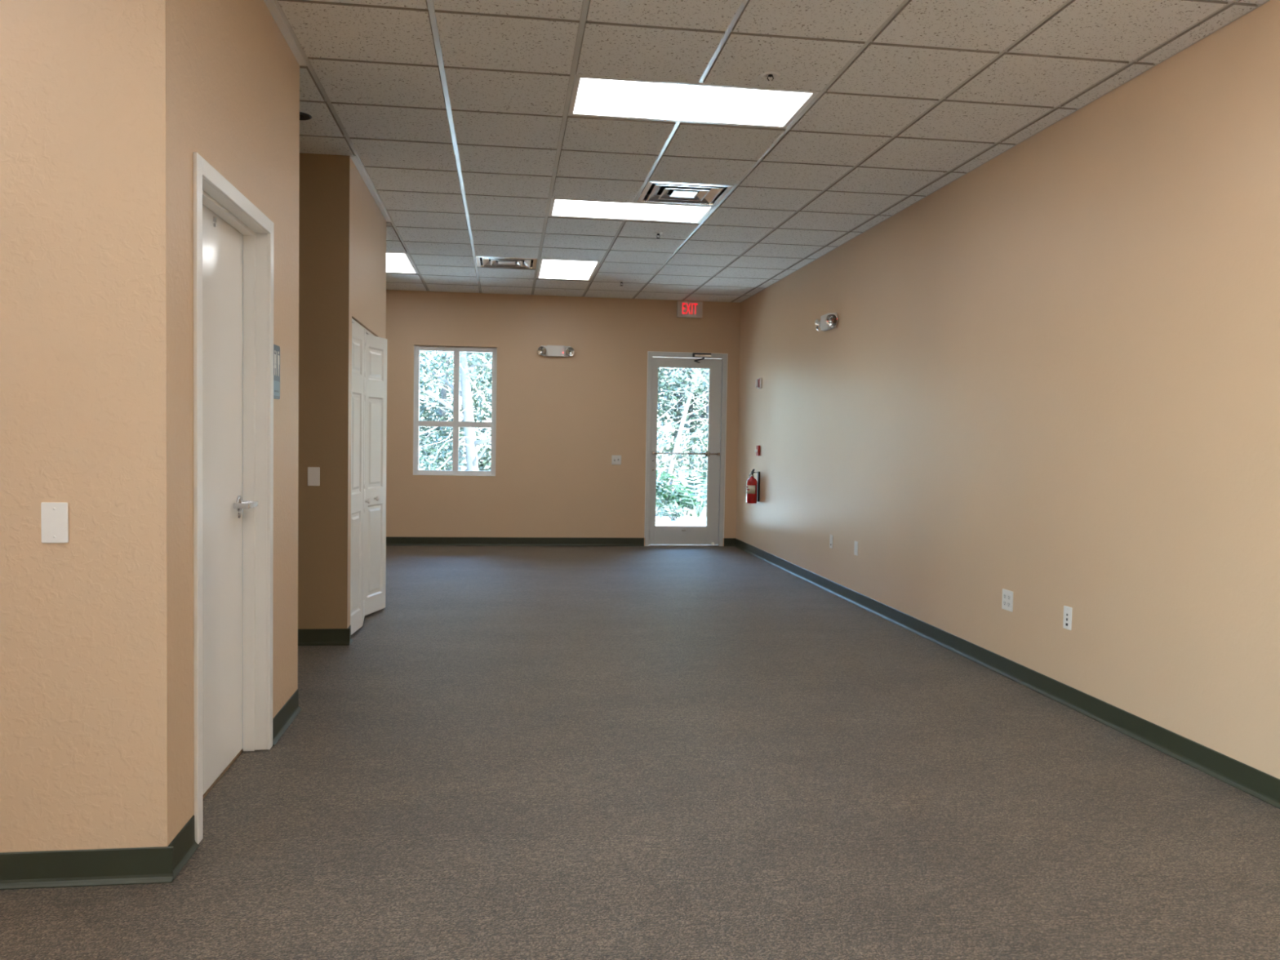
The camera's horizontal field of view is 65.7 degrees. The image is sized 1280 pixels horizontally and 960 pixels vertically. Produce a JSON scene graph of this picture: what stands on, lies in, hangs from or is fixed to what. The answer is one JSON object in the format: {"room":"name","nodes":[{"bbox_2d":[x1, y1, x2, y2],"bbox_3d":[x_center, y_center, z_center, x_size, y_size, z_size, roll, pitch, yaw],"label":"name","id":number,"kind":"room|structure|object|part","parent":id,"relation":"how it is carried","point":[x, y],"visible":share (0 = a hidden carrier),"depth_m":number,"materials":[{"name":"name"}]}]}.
{"room":"empty office space","nodes":[
{"label":"empty office space","id":0,"kind":"room"},
{"bbox_2d":[0,0,116,852],"bbox_3d":[-3.040,-0.443,2.690,3.089,3.400,0.140,1,2,-8],"label":"wall","id":1,"kind":"structure","parent":0,"point":[58,780],"depth_m":2.82,"materials":[{"name":"beige paint"}]},
{"bbox_2d":[40,502,68,542],"bbox_3d":[-1.669,0.122,2.826,0.072,0.116,0.007,1,2,-8],"label":"blank plate","id":2,"kind":"object","parent":1,"relation":"attached to","point":[54,515],"visible":1,"depth_m":2.82,"materials":[{"name":"white plastic"}]},
{"bbox_2d":[0,846,173,889],"bbox_3d":[-2.979,1.108,2.687,3.246,0.102,0.017,1,2,-8],"label":"baseboard","id":3,"kind":"structure","parent":1,"relation":"attached to","point":[135,865],"depth_m":2.88,"materials":[{"name":"green plastic"}]},
{"bbox_2d":[112,0,299,848],"bbox_3d":[-1.555,-0.461,3.749,0.140,3.400,1.841,1,2,-8],"label":"wall","id":4,"kind":"structure","parent":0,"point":[217,80],"depth_m":2.92,"materials":[{"name":"beige paint"}]},
{"bbox_2d":[167,815,199,879],"bbox_3d":[-1.397,1.122,3.035,0.017,0.102,0.245,1,2,-8],"label":"baseboard","id":5,"kind":"structure","parent":4,"relation":"attached to","point":[184,844],"depth_m":3.04,"materials":[{"name":"green plastic"}]},
{"bbox_2d":[193,151,274,844],"bbox_3d":[-1.535,0.052,3.615,0.151,2.185,1.028,1,2,-8],"label":"door","id":6,"kind":"structure","parent":4,"relation":"attached to","point":[233,240],"depth_m":3.85,"materials":[{"name":"white paint"}]},
{"bbox_3d":[-1.552,-0.942,3.616,0.006,0.036,0.020,1,2,-8],"label":"hook plate","id":7,"kind":"part","parent":6,"relation":"part of","materials":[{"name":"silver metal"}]},
{"bbox_3d":[-1.568,0.098,3.943,0.062,0.022,0.145,1,2,-8],"label":"lever handle","id":8,"kind":"part","parent":6,"relation":"part of","materials":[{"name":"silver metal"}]},
{"bbox_2d":[273,344,279,399],"bbox_3d":[-1.538,-0.456,4.184,0.010,0.226,0.136,1,2,-8],"label":"restroom sign","id":9,"kind":"object","parent":4,"relation":"attached to","point":[276,348],"visible":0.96,"depth_m":4.19,"materials":[{"name":"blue plastic"}]},
{"bbox_2d":[263,0,307,66],"bbox_3d":[-1.442,-1.893,3.702,0.036,0.010,1.841,1,2,-8],"label":"trim","id":10,"kind":"structure","parent":4,"relation":"attached to","point":[272,7],"depth_m":4.22,"materials":[{"name":"white metal"}]},
{"bbox_2d":[272,688,301,746],"bbox_3d":[-1.589,1.059,4.457,0.017,0.102,0.563,1,2,-8],"label":"baseboard","id":11,"kind":"structure","parent":4,"relation":"attached to","point":[290,710],"depth_m":4.45,"materials":[{"name":"green plastic"}]},
{"bbox_2d":[297,152,350,629],"bbox_3d":[-2.723,-0.579,6.083,1.829,3.400,0.120,1,2,-8],"label":"wall","id":12,"kind":"structure","parent":0,"point":[324,179],"depth_m":6.13,"materials":[{"name":"brown paint"}]},
{"bbox_2d":[307,466,319,485],"bbox_3d":[-2.021,-0.022,6.138,0.072,0.116,0.007,1,2,-8],"label":"blank plate","id":13,"kind":"object","parent":12,"relation":"attached to","point":[313,473],"visible":1,"depth_m":6.14,"materials":[{"name":"white plastic"}]},
{"bbox_2d":[297,628,350,645],"bbox_3d":[-2.732,0.972,6.080,1.846,0.102,0.017,1,2,-8],"label":"baseboard","id":14,"kind":"structure","parent":12,"relation":"attached to","point":[306,637],"depth_m":6.19,"materials":[{"name":"green plastic"}]},
{"bbox_2d":[347,156,386,627],"bbox_3d":[-1.996,-0.607,7.083,0.120,3.400,1.888,1,2,-8],"label":"wall","id":15,"kind":"structure","parent":0,"point":[367,224],"depth_m":6.72,"materials":[{"name":"beige paint"}]},
{"bbox_2d":[347,625,352,644],"bbox_3d":[-1.835,0.979,6.274,0.017,0.102,0.123,1,2,-8],"label":"baseboard","id":16,"kind":"structure","parent":15,"relation":"attached to","point":[349,626],"depth_m":6.32,"materials":[{"name":"green plastic"}]},
{"bbox_2d":[350,318,387,635],"bbox_3d":[-1.951,-0.037,7.039,0.206,2.062,1.506,1,2,-8],"label":"door","id":17,"kind":"structure","parent":15,"relation":"in","point":[369,351],"depth_m":7.10,"materials":[{"name":"white wood"}]},
{"bbox_2d":[350,154,391,222],"bbox_3d":[-1.892,-2.039,7.029,0.036,0.010,1.898,1,2,-8],"label":"trim","id":18,"kind":"structure","parent":15,"relation":"attached to","point":[355,160],"depth_m":6.84,"materials":[{"name":"white metal"}]},
{"bbox_2d":[386,289,740,546],"bbox_3d":[-1.844,-0.809,12.007,6.160,3.400,0.200,1,2,-8],"label":"wall","id":19,"kind":"structure","parent":0,"point":[561,421],"depth_m":12.01,"materials":[{"name":"beige paint"}]},
{"bbox_2d":[413,345,497,475],"bbox_3d":[-2.222,-0.827,11.922,0.975,1.544,0.144,1,2,-8],"label":"window","id":20,"kind":"structure","parent":19,"relation":"in","point":[455,424],"depth_m":11.90,"materials":[{"name":"white plastic"}]},
{"bbox_2d":[386,537,644,546],"bbox_3d":[-2.429,0.736,11.885,5.004,0.102,0.017,1,2,-8],"label":"baseboard","id":21,"kind":"structure","parent":19,"relation":"attached to","point":[470,541],"depth_m":12.01,"materials":[{"name":"green plastic"}]},
{"bbox_2d":[537,345,574,356],"bbox_3d":[-1.014,-1.555,11.942,0.445,0.132,0.084,1,2,-8],"label":"emergency light","id":22,"kind":"object","parent":19,"relation":"attached to","point":[544,350],"visible":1,"depth_m":11.93,"materials":[{"name":"grey plastic"}]},
{"bbox_2d":[611,455,621,464],"bbox_3d":[-0.288,-0.245,12.132,0.117,0.116,0.018,1,2,-8],"label":"switch plate","id":23,"kind":"object","parent":19,"relation":"attached to","point":[615,460],"visible":1,"depth_m":12.13,"materials":[{"name":"white plastic"}]},
{"bbox_2d":[644,351,728,546],"bbox_3d":[0.565,-0.376,12.278,1.004,2.394,0.166,1,2,-8],"label":"door","id":24,"kind":"structure","parent":19,"relation":"in","point":[712,534],"depth_m":12.29,"materials":[{"name":"grey metal"}]},
{"bbox_3d":[0.729,-1.475,12.187,0.085,0.069,0.114,3,3,40],"label":"closer arm","id":25,"kind":"part","parent":24,"relation":"part of","materials":[{"name":"grey metal"}]},
{"bbox_3d":[0.774,-1.526,12.174,0.205,0.026,0.002,1,2,-8],"label":"plate","id":26,"kind":"part","parent":24,"relation":"part of","materials":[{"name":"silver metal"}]},
{"bbox_2d":[676,301,702,318],"bbox_3d":[0.609,-2.090,12.154,0.314,0.195,0.052,1,2,-8],"label":"exit sign","id":27,"kind":"object","parent":19,"relation":"attached to","point":[684,308],"visible":1,"depth_m":12.13,"materials":[{"name":"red plastic"}]},
{"bbox_2d":[724,537,735,546],"bbox_3d":[1.122,0.778,12.368,0.148,0.102,0.017,1,2,-8],"label":"baseboard","id":28,"kind":"structure","parent":19,"relation":"attached to","point":[727,541],"depth_m":12.37,"materials":[{"name":"green plastic"}]},
{"bbox_2d":[480,101,725,266],"bbox_3d":[-1.192,-2.251,4.219,7.400,0.150,15.669,1,2,-8],"label":"roof","id":29,"kind":"structure","parent":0,"point":[570,101],"depth_m":11.24,"materials":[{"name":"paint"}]},
{"bbox_2d":[0,545,1279,959],"bbox_3d":[-1.296,1.166,4.456,7.060,0.100,15.469,1,2,-8],"label":"floor","id":30,"kind":"structure","parent":0,"point":[527,753],"depth_m":3.57,"materials":[{"name":"carpet"}]},
{"bbox_2d":[272,0,1267,302],"bbox_3d":[-1.228,-1.910,4.229,7.060,0.019,15.269,1,2,-8],"label":"ceiling","id":31,"kind":"structure","parent":0,"point":[454,113],"depth_m":5.11,"materials":[{"name":"tile"}]},
{"bbox_2d":[299,111,311,119],"bbox_3d":[-1.835,-1.956,5.322,0.140,0.010,0.140,1,2,-8],"label":"recessed light","id":32,"kind":"object","parent":31,"relation":"in","point":[303,116],"visible":0.44,"depth_m":5.32,"materials":[{"name":"black rubber"}]},
{"bbox_2d":[386,252,417,274],"bbox_3d":[-2.560,-2.216,9.886,0.582,0.104,1.191,1,2,-8],"label":"ceiling light","id":33,"kind":"object","parent":31,"relation":"attached to","point":[397,263],"visible":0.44,"depth_m":9.96,"materials":[{"name":"white plastic"}]},
{"bbox_2d":[475,256,537,269],"bbox_3d":[-1.311,-2.181,9.749,0.582,0.100,0.582,1,2,-8],"label":"ceiling vent","id":34,"kind":"object","parent":31,"relation":"in","point":[503,262],"visible":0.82,"depth_m":9.80,"materials":[{"name":"silver metal"}]},
{"bbox_3d":[-1.312,-2.136,9.751,0.168,0.003,0.168,1,2,-8],"label":"panel","id":35,"kind":"part","parent":34,"relation":"part of","materials":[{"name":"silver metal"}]},
{"bbox_2d":[536,258,600,280],"bbox_3d":[-0.748,-2.195,10.132,0.582,0.104,1.191,1,2,-8],"label":"ceiling light","id":36,"kind":"object","parent":31,"relation":"attached to","point":[563,269],"visible":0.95,"depth_m":10.11,"materials":[{"name":"white plastic"}]},
{"bbox_2d":[548,194,715,223],"bbox_3d":[-0.078,-2.072,7.458,1.191,0.104,0.582,1,2,-8],"label":"ceiling light","id":37,"kind":"object","parent":31,"relation":"attached to","point":[644,211],"visible":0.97,"depth_m":7.45,"materials":[{"name":"white plastic"}]},
{"bbox_2d":[653,231,662,239],"bbox_3d":[0.151,-2.019,8.184,0.072,0.051,0.072,1,2,-8],"label":"sprinkler","id":38,"kind":"object","parent":31,"relation":"attached to","point":[655,233],"visible":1,"depth_m":8.17,"materials":[{"name":"white metal"}]},
{"bbox_2d":[636,180,733,205],"bbox_3d":[0.305,-2.034,6.895,0.582,0.100,0.582,1,2,-8],"label":"ceiling vent","id":39,"kind":"object","parent":31,"relation":"in","point":[673,193],"visible":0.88,"depth_m":6.95,"materials":[{"name":"metal"}]},
{"bbox_3d":[0.305,-1.989,6.897,0.168,0.003,0.168,1,2,-8],"label":"panel","id":40,"kind":"part","parent":39,"relation":"part of","materials":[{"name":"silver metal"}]},
{"bbox_2d":[568,75,819,128],"bbox_3d":[0.248,-1.966,5.043,1.191,0.104,0.582,1,2,-8],"label":"ceiling light","id":41,"kind":"object","parent":31,"relation":"attached to","point":[591,95],"visible":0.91,"depth_m":5.03,"materials":[{"name":"white plastic"}]},
{"bbox_2d":[760,71,780,84],"bbox_3d":[0.607,-1.869,4.612,0.092,0.039,0.092,1,2,-8],"label":"sprinkler","id":42,"kind":"object","parent":31,"relation":"attached to","point":[770,76],"visible":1,"depth_m":4.61,"materials":[{"name":"white metal"}]},
{"bbox_2d":[735,0,1279,779],"bbox_3d":[2.344,-0.435,4.777,0.200,3.400,15.669,1,2,-8],"label":"wall","id":43,"kind":"structure","parent":0,"point":[1050,377],"depth_m":5.00,"materials":[{"name":"beige paint"}]},
{"bbox_2d":[746,469,759,503],"bbox_3d":[1.274,0.070,11.240,0.143,0.389,0.149,3,3,39],"label":"fire extinguisher","id":44,"kind":"object","parent":43,"relation":"attached to","point":[753,486],"visible":1,"depth_m":11.20,"materials":[{"name":"red metal"}]},
{"bbox_2d":[755,445,759,455],"bbox_3d":[1.336,-0.335,11.277,0.044,0.118,0.085,1,2,-8],"label":"fire alarm pull station","id":45,"kind":"object","parent":43,"relation":"attached to","point":[757,447],"visible":1,"depth_m":11.24,"materials":[{"name":"red plastic"}]},
{"bbox_2d":[755,377,761,388],"bbox_3d":[1.346,-1.098,11.245,0.050,0.118,0.100,1,2,-8],"label":"fire alarm strobe","id":46,"kind":"object","parent":43,"relation":"attached to","point":[758,382],"visible":1,"depth_m":11.23,"materials":[{"name":"white plastic"}]},
{"bbox_2d":[814,312,838,331],"bbox_3d":[1.653,-1.409,8.833,0.097,0.132,0.454,1,2,-8],"label":"emergency light","id":47,"kind":"object","parent":43,"relation":"attached to","point":[827,322],"visible":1,"depth_m":8.76,"materials":[{"name":"grey plastic"}]},
{"bbox_2d":[829,534,832,548],"bbox_3d":[1.688,0.543,8.745,0.007,0.117,0.072,1,2,-8],"label":"data jack","id":48,"kind":"object","parent":43,"relation":"attached to","point":[831,535],"visible":1,"depth_m":8.73,"materials":[{"name":"white plastic"}]},
{"bbox_2d":[853,541,857,555],"bbox_3d":[1.771,0.560,8.128,0.007,0.115,0.074,1,2,-8],"label":"wall outlet","id":49,"kind":"object","parent":43,"relation":"attached to","point":[855,547],"visible":1,"depth_m":8.12,"materials":[{"name":"white plastic"}]},
{"bbox_2d":[741,0,1270,302],"bbox_3d":[2.258,-1.869,4.703,0.022,0.010,15.269,1,2,-8],"label":"trim","id":50,"kind":"structure","parent":43,"relation":"attached to","point":[1258,4],"depth_m":5.05,"materials":[{"name":"white metal"}]},
{"bbox_2d":[734,537,1279,808],"bbox_3d":[2.210,1.111,4.818,0.017,0.102,15.251,1,2,-8],"label":"baseboard","id":51,"kind":"structure","parent":43,"relation":"attached to","point":[1260,784],"depth_m":4.98,"materials":[{"name":"green plastic"}]},
{"bbox_2d":[1001,588,1013,612],"bbox_3d":[2.103,0.688,5.673,0.008,0.116,0.118,1,2,-8],"label":"wall outlet","id":52,"kind":"object","parent":43,"relation":"attached to","point":[1007,595],"visible":1,"depth_m":5.67,"materials":[{"name":"white plastic"}]},
{"bbox_2d":[1062,605,1072,630],"bbox_3d":[2.186,0.705,5.066,0.007,0.117,0.072,1,2,-8],"label":"data jack","id":53,"kind":"object","parent":43,"relation":"attached to","point":[1067,622],"visible":1,"depth_m":5.06,"materials":[{"name":"white plastic"}]},
{"label":"outside","id":54,"kind":"structure","parent":0,"visible":0},
{"bbox_2d":[444,458,706,515],"bbox_3d":[-3.244,-0.174,38.744,64.000,0.200,42.400,1,2,-8],"label":"ground","id":55,"kind":"structure","parent":54,"point":[704,511],"depth_m":32.53,"materials":[{"name":"green plant"}]},
{"bbox_2d":[418,413,465,470],"bbox_3d":[-3.699,-0.276,17.413,1.438,1.770,1.583,1,2,-8],"label":"leafy shrub","id":56,"kind":"object","parent":55,"relation":"on","point":[426,460],"visible":0.33,"depth_m":17.40,"materials":[{"name":"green plant"}]},
{"bbox_2d":[418,351,492,471],"bbox_3d":[-2.849,-2.546,17.202,4.106,6.366,3.611,1,2,-8],"label":"leafy tree","id":57,"kind":"object","parent":55,"relation":"on","point":[469,437],"visible":0.17,"depth_m":17.40,"materials":[{"name":"grey plant"}]},
{"bbox_2d":[418,351,492,469],"bbox_3d":[-4.568,-2.513,18.584,4.136,6.114,3.856,1,2,-1],"label":"leafy tree","id":58,"kind":"object","parent":55,"relation":"on","point":[422,355],"visible":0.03,"depth_m":18.85,"materials":[{"name":"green plant"}]},
{"bbox_2d":[419,351,492,471],"bbox_3d":[-3.316,-2.472,17.708,3.737,6.148,3.789,2,3,29],"label":"leafy tree","id":59,"kind":"object","parent":55,"relation":"on","point":[448,355],"visible":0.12,"depth_m":17.66,"materials":[{"name":"green plant"}]},
{"bbox_2d":[458,415,491,471],"bbox_3d":[-2.715,-0.291,17.940,1.270,1.788,1.388,1,2,-8],"label":"leafy shrub","id":60,"kind":"object","parent":55,"relation":"on","point":[485,460],"visible":0.22,"depth_m":17.91,"materials":[{"name":"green plant"}]},
{"bbox_2d":[418,351,708,506],"bbox_3d":[-1.913,-2.655,21.315,16.942,6.407,6.439,1,2,-8],"label":"thicket","id":61,"kind":"object","parent":55,"relation":"on","point":[430,415],"visible":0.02,"depth_m":20.47,"materials":[{"name":"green plant"}]},
{"bbox_2d":[655,481,706,515],"bbox_3d":[0.729,0.378,17.966,1.175,0.677,1.094,1,2,-8],"label":"leafy shrub","id":62,"kind":"object","parent":55,"relation":"on","point":[676,498],"visible":0.58,"depth_m":17.82,"materials":[{"name":"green plant"}]},
{"bbox_2d":[656,367,708,493],"bbox_3d":[0.536,-2.319,18.859,4.293,5.879,4.000,2,3,21],"label":"leafy tree","id":63,"kind":"object","parent":55,"relation":"on","point":[665,444],"visible":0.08,"depth_m":18.36,"materials":[{"name":"green plant"}]},
{"bbox_2d":[656,368,709,515],"bbox_3d":[1.450,-1.978,18.301,4.502,5.290,3.513,0,3,-27],"label":"leafy tree","id":64,"kind":"object","parent":55,"relation":"on","point":[688,394],"visible":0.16,"depth_m":18.07,"materials":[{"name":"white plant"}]},
{"bbox_2d":[656,367,709,479],"bbox_3d":[0.954,-2.772,19.649,3.991,6.742,4.607,-1,3,-45],"label":"leafy tree","id":65,"kind":"object","parent":55,"relation":"on","point":[663,375],"visible":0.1,"depth_m":19.46,"materials":[{"name":"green plant"}]},
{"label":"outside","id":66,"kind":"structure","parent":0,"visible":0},
{"bbox_2d":[655,515,706,525],"bbox_3d":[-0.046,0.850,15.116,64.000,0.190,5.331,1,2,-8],"label":"pavement","id":67,"kind":"structure","parent":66,"point":[686,520],"depth_m":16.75,"materials":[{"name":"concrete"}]},
{"bbox_2d":[655,463,678,513],"bbox_3d":[0.173,0.104,17.740,1.017,1.117,1.096,2,3,19],"label":"leafy shrub","id":68,"kind":"object","parent":67,"relation":"on","point":[660,491],"visible":0.24,"depth_m":17.58,"materials":[{"name":"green plant"}]},
{"bbox_2d":[655,502,693,520],"bbox_3d":[0.607,0.539,16.882,0.666,0.343,0.533,1,2,-8],"label":"leafy shrub","id":69,"kind":"object","parent":67,"relation":"on","point":[675,512],"visible":1,"depth_m":16.80,"materials":[{"name":"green plant"}]},
{"bbox_2d":[656,469,706,517],"bbox_3d":[1.088,0.250,17.680,1.511,0.862,1.707,3,3,33],"label":"palm plant","id":70,"kind":"object","parent":67,"relation":"on","point":[703,484],"visible":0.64,"depth_m":17.78,"materials":[{"name":"green plant"}]}
]}

